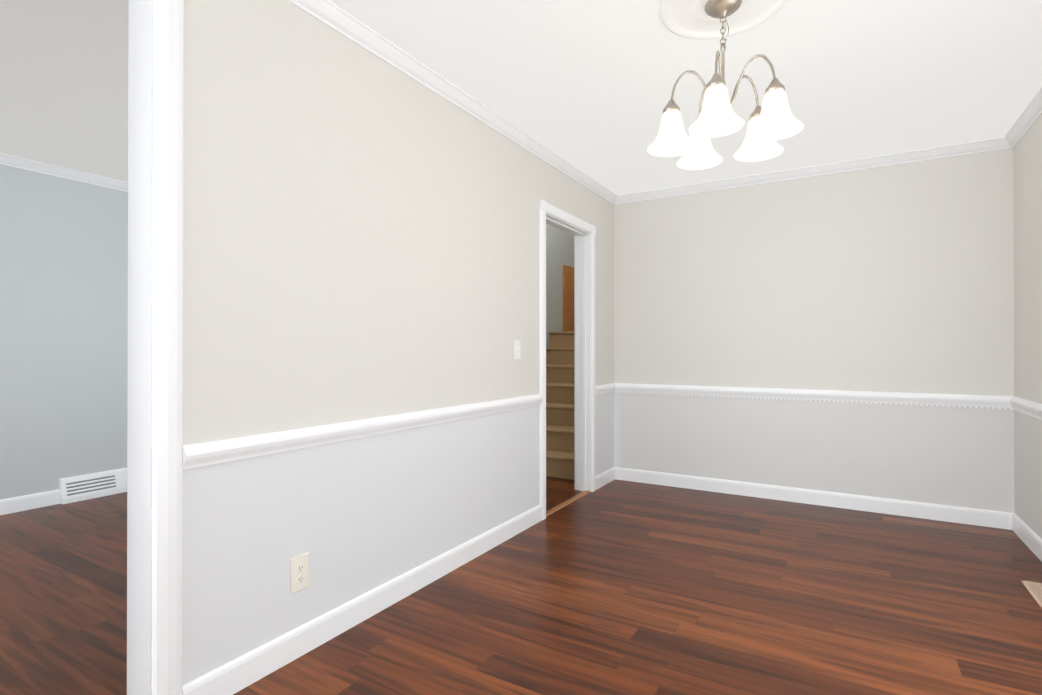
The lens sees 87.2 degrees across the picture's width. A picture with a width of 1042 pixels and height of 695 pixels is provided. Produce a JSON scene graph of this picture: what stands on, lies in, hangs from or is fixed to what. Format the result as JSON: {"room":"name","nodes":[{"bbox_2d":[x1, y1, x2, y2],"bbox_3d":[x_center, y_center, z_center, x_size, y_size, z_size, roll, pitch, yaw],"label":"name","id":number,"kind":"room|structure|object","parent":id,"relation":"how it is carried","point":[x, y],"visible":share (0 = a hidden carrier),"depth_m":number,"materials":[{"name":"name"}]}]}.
{"room":"dining room","nodes":[
{"label":"dining room","id":0,"kind":"room"},
{"bbox_2d":[0,164,123,499],"bbox_3d":[-4.293,-0.090,2.546,0.130,2.440,6.430,0,0,31],"label":"wall","id":1,"kind":"structure","parent":0,"point":[62,239],"depth_m":3.98,"materials":[{"name":"paint"}]},
{"bbox_2d":[0,153,115,514],"bbox_3d":[-4.207,-0.090,2.513,0.052,2.440,6.200,0,0,31],"label":"trim","id":2,"kind":"structure","parent":1,"relation":"attached to","point":[48,498],"depth_m":3.88,"materials":[{"name":"white wood"}]},
{"bbox_2d":[59,468,126,504],"bbox_3d":[-3.207,1.046,4.194,0.055,0.180,0.520,0,0,31],"label":"vent","id":3,"kind":"object","parent":1,"relation":"attached to","point":[89,486],"depth_m":4.13,"materials":[{"name":"white metal"}]},
{"bbox_2d":[124,0,615,685],"bbox_3d":[0.543,-0.863,4.433,0.130,4.000,6.515,0,0,31],"label":"wall","id":4,"kind":"structure","parent":0,"point":[360,232],"depth_m":2.19,"materials":[{"name":"paint"}]},
{"bbox_2d":[116,180,127,191],"bbox_3d":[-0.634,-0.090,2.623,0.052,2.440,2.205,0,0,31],"label":"trim","id":5,"kind":"structure","parent":4,"relation":"attached to","point":[120,185],"depth_m":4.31,"materials":[{"name":"white wood"}]},
{"bbox_2d":[127,0,183,694],"bbox_3d":[-1.104,-0.093,1.651,0.166,2.440,0.087,0,0,31],"label":"door frame","id":6,"kind":"structure","parent":4,"relation":"attached to","point":[155,342],"depth_m":1.61,"materials":[{"name":"white wood"}]},
{"bbox_2d":[290,552,308,593],"bbox_3d":[-0.811,0.828,2.007,0.008,0.128,0.078,0,0,31],"label":"outlet","id":7,"kind":"object","parent":4,"relation":"attached to","point":[299,573],"visible":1,"depth_m":2.00,"materials":[{"name":"white plastic"}]},
{"bbox_2d":[182,0,619,694],"bbox_3d":[-0.097,-0.088,3.153,0.070,2.440,3.665,0,0,31],"label":"trim","id":8,"kind":"structure","parent":4,"relation":"attached to","point":[244,670],"depth_m":2.30,"materials":[{"name":"white wood"}]},
{"bbox_2d":[514,340,520,358],"bbox_3d":[-0.016,0.013,3.341,0.018,0.115,0.070,0,0,31],"label":"light switch","id":9,"kind":"object","parent":4,"relation":"attached to","point":[517,349],"visible":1,"depth_m":3.34,"materials":[{"name":"white plastic"}]},
{"bbox_2d":[540,200,595,519],"bbox_3d":[0.298,0.083,4.015,0.166,2.105,0.910,0,0,31],"label":"door frame","id":10,"kind":"structure","parent":4,"relation":"attached to","point":[583,232],"depth_m":4.32,"materials":[{"name":"white wood"}]},
{"bbox_2d":[563,265,573,331],"bbox_3d":[0.749,-0.608,7.156,0.045,0.830,0.820,0,0,31],"label":"door","id":11,"kind":"structure","parent":4,"relation":"attached to","point":[568,298],"depth_m":6.88,"materials":[{"name":"brown wood"}]},
{"bbox_2d":[0,476,1041,694],"bbox_3d":[-0.677,1.156,2.798,6.090,0.050,10.560,0,0,31],"label":"floor","id":12,"kind":"structure","parent":0,"point":[618,587],"depth_m":2.35,"materials":[{"name":"laminate"}]},
{"bbox_2d":[546,332,573,479],"bbox_3d":[0.825,0.479,6.178,1.164,1.330,2.952,0,0,31],"label":"carpeted stairs","id":13,"kind":"structure","parent":12,"relation":"on","point":[560,407],"depth_m":5.40,"materials":[{"name":"carpet"}]},
{"bbox_2d":[546,490,589,516],"bbox_3d":[0.331,1.132,3.991,0.052,0.008,0.758,0,0,31],"label":"threshold strip","id":14,"kind":"object","parent":12,"relation":"on","point":[563,504],"visible":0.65,"depth_m":3.97,"materials":[{"name":"brown wood"}]},
{"bbox_2d":[1021,580,1041,607],"bbox_3d":[2.387,1.127,2.476,0.120,0.004,0.330,0,0,31],"label":"floor vent","id":15,"kind":"object","parent":12,"relation":"in","point":[1034,589],"visible":1,"depth_m":2.54,"materials":[{"name":"beige"}]},
{"bbox_2d":[0,0,1041,194],"bbox_3d":[-0.677,-2.114,2.811,6.090,1.610,10.560,0,0,31],"label":"ceiling","id":16,"kind":"structure","parent":0,"point":[585,86],"depth_m":2.60,"materials":[{"name":"white paint"}]},
{"bbox_2d":[659,0,786,38],"bbox_3d":[0.766,-1.303,2.074,0.470,0.015,0.470,0,0,31],"label":"ceiling medallion","id":17,"kind":"object","parent":16,"relation":"attached to","point":[691,19],"visible":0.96,"depth_m":2.16,"materials":[{"name":"white paint"}]},
{"bbox_2d":[647,0,803,169],"bbox_3d":[0.761,-1.032,2.059,0.543,0.535,0.532,0,0,31],"label":"chandelier","id":18,"kind":"object","parent":17,"relation":"hanging from","point":[772,119],"visible":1,"depth_m":2.04,"materials":[{"name":"white glass"}]},
{"bbox_2d":[616,149,1011,512],"bbox_3d":[1.963,-0.084,4.138,2.610,2.440,0.130,0,0,31],"label":"wall","id":19,"kind":"structure","parent":0,"point":[892,278],"depth_m":3.92,"materials":[{"name":"paint"}]},
{"bbox_2d":[620,138,999,527],"bbox_3d":[1.925,-0.084,4.055,2.490,2.440,0.052,0,0,31],"label":"trim","id":20,"kind":"structure","parent":19,"relation":"attached to","point":[963,515],"depth_m":3.92,"materials":[{"name":"white wood"}]},
{"bbox_2d":[1008,114,1041,538],"bbox_3d":[1.193,-0.099,0.114,0.130,2.440,7.840,0,0,31],"label":"wall","id":21,"kind":"structure","parent":0,"point":[1025,159],"depth_m":3.15,"materials":[{"name":"paint"}]},
{"bbox_2d":[996,87,1041,561],"bbox_3d":[1.107,-0.099,0.165,0.070,2.440,7.580,0,0,31],"label":"trim","id":22,"kind":"structure","parent":21,"relation":"attached to","point":[1010,521],"depth_m":3.17,"materials":[{"name":"white wood"}]}
]}

